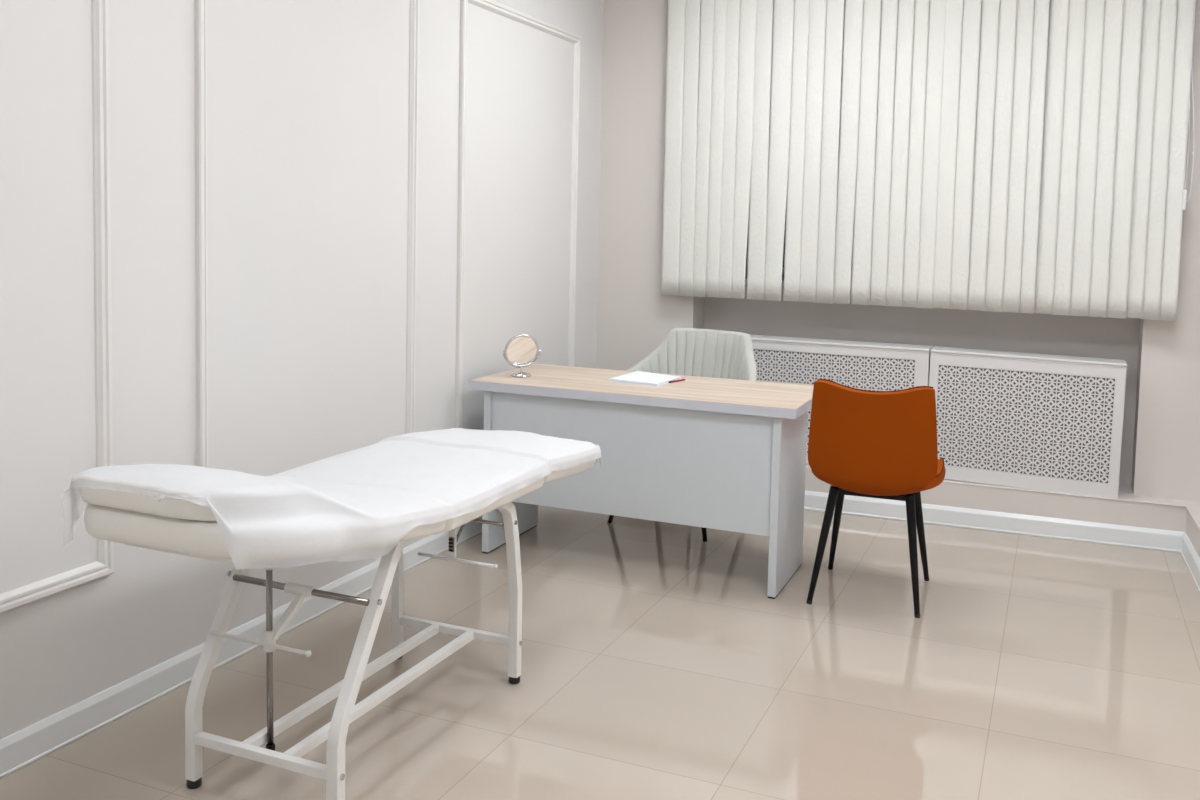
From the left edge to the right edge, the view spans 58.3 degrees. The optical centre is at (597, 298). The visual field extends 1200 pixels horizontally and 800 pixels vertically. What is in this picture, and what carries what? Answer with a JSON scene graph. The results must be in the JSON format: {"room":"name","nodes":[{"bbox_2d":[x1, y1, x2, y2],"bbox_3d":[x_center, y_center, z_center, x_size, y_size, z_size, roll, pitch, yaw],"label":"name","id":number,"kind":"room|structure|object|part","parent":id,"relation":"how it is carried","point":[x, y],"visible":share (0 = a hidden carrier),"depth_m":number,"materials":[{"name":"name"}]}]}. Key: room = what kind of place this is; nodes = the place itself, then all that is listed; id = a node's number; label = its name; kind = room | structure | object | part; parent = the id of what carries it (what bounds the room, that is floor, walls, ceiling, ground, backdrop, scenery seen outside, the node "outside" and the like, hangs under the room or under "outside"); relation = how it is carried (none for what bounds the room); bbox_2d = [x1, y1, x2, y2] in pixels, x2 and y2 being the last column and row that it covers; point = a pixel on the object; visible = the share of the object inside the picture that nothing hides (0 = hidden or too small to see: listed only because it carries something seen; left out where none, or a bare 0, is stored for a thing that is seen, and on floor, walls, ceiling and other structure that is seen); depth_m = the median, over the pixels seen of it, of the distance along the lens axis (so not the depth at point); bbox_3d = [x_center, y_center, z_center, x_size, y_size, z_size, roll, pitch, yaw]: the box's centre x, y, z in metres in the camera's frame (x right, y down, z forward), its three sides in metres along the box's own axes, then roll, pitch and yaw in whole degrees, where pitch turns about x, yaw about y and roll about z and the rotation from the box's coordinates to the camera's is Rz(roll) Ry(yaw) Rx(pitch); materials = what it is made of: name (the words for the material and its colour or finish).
{"room":"examination room","nodes":[
{"label":"examination room","id":0,"kind":"room"},
{"bbox_2d":[0,0,603,738],"bbox_3d":[-1.395,-0.280,2.967,0.100,2.950,7.600,3,4,23],"label":"wall","id":1,"kind":"structure","parent":0,"point":[308,100],"depth_m":3.48,"materials":[{"name":"paint"}]},
{"bbox_2d":[0,0,113,612],"bbox_3d":[-1.575,-0.191,2.409,0.021,1.991,1.185,3,4,23],"label":"trim","id":2,"kind":"structure","parent":1,"relation":"attached to","point":[104,565],"depth_m":2.92,"materials":[{"name":"paint"}]},
{"bbox_2d":[0,516,481,778],"bbox_3d":[-1.476,1.162,2.805,0.018,0.094,6.880,3,4,23],"label":"baseboard","id":3,"kind":"structure","parent":1,"relation":"attached to","point":[27,745],"depth_m":3.20,"materials":[{"name":"white wood"}]},
{"bbox_2d":[194,0,418,467],"bbox_3d":[-0.971,-0.274,3.799,0.021,1.991,1.190,3,4,23],"label":"trim","id":4,"kind":"structure","parent":1,"relation":"attached to","point":[200,6],"depth_m":3.30,"materials":[{"name":"paint"}]},
{"bbox_2d":[455,0,580,427],"bbox_3d":[-0.356,-0.359,5.213,0.021,1.991,1.208,3,4,23],"label":"trim","id":5,"kind":"structure","parent":1,"relation":"attached to","point":[490,5],"depth_m":4.74,"materials":[{"name":"paint"}]},
{"bbox_2d":[0,505,1199,799],"bbox_3d":[0.048,1.318,2.436,3.320,0.100,7.600,3,4,23],"label":"floor","id":6,"kind":"structure","parent":0,"point":[658,662],"depth_m":3.39,"materials":[{"name":"tile"}]},
{"bbox_2d":[84,459,595,799],"bbox_3d":[-0.610,0.810,3.112,0.626,0.792,1.746,3,4,23],"label":"massage table","id":7,"kind":"object","parent":6,"relation":"on","point":[192,538],"visible":0.53,"depth_m":2.68,"materials":[{"name":"white metal"}]},
{"bbox_2d":[79,478,216,521],"bbox_3d":[-0.910,0.438,2.401,0.472,0.097,0.278,3,4,23],"label":"cushion","id":8,"kind":"object","parent":7,"relation":"on","point":[152,501],"visible":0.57,"depth_m":2.27,"materials":[{"name":"white leather"}]},
{"bbox_3d":[-0.912,0.882,2.885,0.045,0.622,0.478,3,4,26],"label":"leg","id":9,"kind":"part","parent":7,"relation":"part of","materials":[{"name":"white metal"}]},
{"bbox_3d":[-0.844,0.858,2.682,0.305,0.010,0.010,3,4,23],"label":"clamp handle","id":10,"kind":"part","parent":7,"relation":"part of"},
{"bbox_3d":[-0.816,0.855,2.681,0.020,0.543,0.016,3,4,23],"label":"adjusting rod","id":11,"kind":"part","parent":7,"relation":"part of","materials":[{"name":"silver metal"}]},
{"bbox_3d":[-0.820,1.125,2.699,0.020,0.014,0.023,3,4,23],"label":"rod","id":12,"kind":"part","parent":7,"relation":"part of","materials":[{"name":"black metal"}]},
{"bbox_3d":[-0.775,0.795,2.691,0.091,0.114,0.029,-1,4,-26],"label":"link arm","id":13,"kind":"part","parent":7,"relation":"part of"},
{"bbox_3d":[-0.704,0.866,2.622,0.016,0.016,0.016,3,4,23],"label":"handle knob","id":14,"kind":"part","parent":7,"relation":"part of","materials":[{"name":"white plastic"}]},
{"bbox_2d":[69,428,600,569],"bbox_3d":[-0.606,0.508,3.076,0.678,0.344,1.824,3,4,23],"label":"sheet","id":15,"kind":"object","parent":7,"relation":"on","point":[377,493],"visible":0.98,"depth_m":2.71,"materials":[{"name":"white fabric"}]},
{"bbox_3d":[-0.548,0.900,2.727,0.094,0.623,0.478,3,4,23],"label":"leg","id":16,"kind":"part","parent":7,"relation":"part of","materials":[{"name":"white metal"}]},
{"bbox_3d":[-0.719,0.871,3.307,0.046,0.594,0.455,3,4,20],"label":"leg","id":17,"kind":"part","parent":7,"relation":"part of","materials":[{"name":"white metal"}]},
{"bbox_3d":[-0.439,0.689,3.265,0.026,0.194,0.008,3,4,23],"label":"ratchet plate","id":18,"kind":"part","parent":7,"relation":"part of","materials":[{"name":"white metal"}]},
{"bbox_3d":[-0.428,0.794,3.266,0.270,0.010,0.010,3,4,23],"label":"clamp handle","id":19,"kind":"part","parent":7,"relation":"part of","materials":[{"name":"white metal"}]},
{"bbox_3d":[-0.416,0.679,3.283,0.015,0.144,0.065,5,5,40],"label":"link arm","id":20,"kind":"part","parent":7,"relation":"part of","materials":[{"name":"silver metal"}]},
{"bbox_3d":[-0.376,0.888,3.162,0.076,0.595,0.463,4,5,33],"label":"leg","id":21,"kind":"part","parent":7,"relation":"part of","materials":[{"name":"white metal"}]},
{"bbox_2d":[469,364,813,598],"bbox_3d":[0.217,0.741,4.658,1.413,0.750,0.650,3,4,23],"label":"desk","id":22,"kind":"object","parent":6,"relation":"on","point":[705,452],"visible":0.83,"depth_m":4.35,"materials":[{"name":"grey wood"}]},
{"bbox_3d":[-0.385,0.731,4.850,0.032,0.705,0.482,3,4,23],"label":"panel","id":23,"kind":"part","parent":22,"relation":"part of","materials":[{"name":"grey laminate"}]},
{"bbox_2d":[503,334,540,377],"bbox_3d":[-0.336,0.251,4.764,0.088,0.189,0.154,5,5,43],"label":"mirror","id":24,"kind":"object","parent":22,"relation":"on","point":[522,350],"visible":1,"depth_m":4.76,"materials":[{"name":"silver metal"}]},
{"bbox_2d":[507,337,536,364],"bbox_3d":[-0.335,0.233,4.763,0.140,0.137,0.038,0,4,-19],"label":"mirror glass","id":25,"kind":"object","parent":24,"relation":"on","point":[520,350],"depth_m":4.76,"materials":[{"name":"beige mirror"}]},
{"bbox_3d":[0.112,0.657,4.397,1.227,0.473,0.018,3,4,23],"label":"modesty panel","id":26,"kind":"part","parent":22,"relation":"part of","materials":[{"name":"grey laminate"}]},
{"bbox_2d":[608,371,680,385],"bbox_3d":[0.219,0.353,4.755,0.250,0.010,0.322,3,4,28],"label":"notepad","id":27,"kind":"object","parent":22,"relation":"on","point":[637,377],"visible":0.99,"depth_m":4.70,"materials":[{"name":"white paper"}]},
{"bbox_2d":[669,379,685,382],"bbox_3d":[0.350,0.360,4.704,0.008,0.010,0.130,4,5,37],"label":"pen","id":28,"kind":"object","parent":22,"relation":"on","point":[672,381],"visible":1,"depth_m":4.69,"materials":[{"name":"red plastic"}]},
{"bbox_3d":[0.774,0.790,4.361,0.032,0.705,0.482,3,4,23],"label":"panel","id":29,"kind":"part","parent":22,"relation":"part of","materials":[{"name":"grey laminate"}]},
{"bbox_2d":[608,328,756,541],"bbox_3d":[0.433,0.626,5.237,0.715,0.914,0.574,4,5,32],"label":"armchair","id":30,"kind":"object","parent":6,"relation":"on","point":[683,351],"visible":0.26,"depth_m":5.41,"materials":[{"name":"grey fabric"}]},
{"bbox_3d":[0.121,0.879,5.160,0.136,0.407,0.035,1,4,0],"label":"leg","id":31,"kind":"part","parent":30,"relation":"part of","materials":[{"name":"black metal"}]},
{"bbox_2d":[627,328,756,380],"bbox_3d":[0.469,0.403,5.270,0.715,0.471,0.460,4,5,32],"label":"backrest","id":32,"kind":"object","parent":30,"relation":"in","point":[683,351],"depth_m":5.41,"materials":[{"name":"white leather"}]},
{"bbox_3d":[0.471,0.902,4.938,0.035,0.407,0.136,-1,4,-25],"label":"leg","id":33,"kind":"part","parent":30,"relation":"part of","materials":[{"name":"black metal"}]},
{"bbox_2d":[806,379,945,617],"bbox_3d":[1.085,0.732,4.198,0.524,0.875,0.571,3,4,19],"label":"chair","id":34,"kind":"object","parent":6,"relation":"on","point":[863,443],"visible":1,"depth_m":3.96,"materials":[{"name":"orange leather"}]},
{"bbox_3d":[0.862,0.943,4.123,0.120,0.453,0.035,0,4,-17],"label":"leg","id":35,"kind":"part","parent":34,"relation":"part of","materials":[{"name":"black metal"}]},
{"bbox_3d":[0.992,0.922,4.464,0.035,0.455,0.144,1,4,-9],"label":"leg","id":36,"kind":"part","parent":34,"relation":"part of","materials":[{"name":"black metal"}]},
{"bbox_3d":[1.174,0.958,4.014,0.035,0.452,0.095,0,4,-18],"label":"leg","id":37,"kind":"part","parent":34,"relation":"part of","materials":[{"name":"black metal"}]},
{"bbox_3d":[1.308,0.936,4.357,0.155,0.455,0.035,-2,5,-40],"label":"leg","id":38,"kind":"part","parent":34,"relation":"part of","materials":[{"name":"black metal"}]},
{"bbox_2d":[596,0,1199,501],"bbox_3d":[1.518,-0.401,5.635,3.120,2.950,0.383,3,4,23],"label":"wall","id":39,"kind":"structure","parent":0,"point":[1160,446],"depth_m":5.80,"materials":[{"name":"paint"}]},
{"bbox_2d":[745,199,852,288],"bbox_3d":[1.640,-0.707,5.603,2.179,1.330,0.230,3,4,23],"label":"window","id":40,"kind":"structure","parent":39,"relation":"in","point":[786,199],"depth_m":5.98,"materials":[{"name":"black glass"}]},
{"bbox_3d":[1.614,-0.057,5.620,2.179,0.030,0.169,3,4,23],"label":"sill","id":41,"kind":"part","parent":40,"relation":"part of","materials":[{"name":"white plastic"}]},
{"bbox_3d":[1.674,-0.727,5.680,1.660,1.180,0.010,3,4,23],"label":"glass","id":42,"kind":"part","parent":40,"relation":"part of","materials":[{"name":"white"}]},
{"bbox_2d":[805,464,1199,557],"bbox_3d":[0.552,1.093,3.576,3.121,0.213,4.715,3,4,23],"label":"wall","id":43,"kind":"structure","parent":39,"relation":"attached to","point":[1129,509],"depth_m":5.06,"materials":[{"name":"paint"}]},
{"bbox_2d":[749,334,932,463],"bbox_3d":[1.105,0.532,5.620,1.202,0.634,0.176,3,4,23],"label":"radiator cover","id":44,"kind":"object","parent":43,"relation":"on","point":[871,366],"visible":0.28,"depth_m":5.48,"materials":[{"name":"white wood"}]},
{"bbox_2d":[929,346,1126,498],"bbox_3d":[2.056,0.587,5.210,0.880,0.650,0.176,4,5,23],"label":"radiator cover","id":45,"kind":"object","parent":43,"relation":"on","point":[1045,422],"visible":0.99,"depth_m":5.14,"materials":[{"name":"white wood"}]},
{"bbox_2d":[804,491,1184,552],"bbox_3d":[1.273,1.040,5.414,2.985,0.094,0.020,3,4,21],"label":"baseboard","id":46,"kind":"structure","parent":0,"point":[1075,530],"depth_m":5.13,"materials":[{"name":"white wood"}]},
{"bbox_3d":[0.115,-1.724,2.225,3.320,0.100,7.600,3,4,23],"label":"ceiling","id":47,"kind":"structure","parent":0,"visible":0},
{"bbox_2d":[661,0,1195,320],"bbox_3d":[1.503,-0.903,5.284,2.523,1.899,0.072,3,4,23],"label":"vertical blind","id":48,"kind":"object","parent":47,"relation":"hanging from","point":[1015,156],"visible":1,"depth_m":5.25,"materials":[{"name":"beige fabric"}]},
{"bbox_3d":[2.632,-1.072,4.754,0.050,1.281,0.012,3,4,20],"label":"cord","id":49,"kind":"part","parent":48,"relation":"part of","materials":[{"name":"white plastic"}]},
{"bbox_3d":[1.558,-0.126,1.693,0.100,2.950,7.600,3,4,23],"label":"wall","id":50,"kind":"structure","parent":0,"visible":0},
{"bbox_2d":[1181,532,1199,590],"bbox_3d":[1.845,1.232,2.850,0.018,0.094,4.402,3,4,22],"label":"baseboard","id":51,"kind":"structure","parent":50,"relation":"attached to","point":[1188,552],"depth_m":4.61,"materials":[{"name":"white wood"}]}
]}

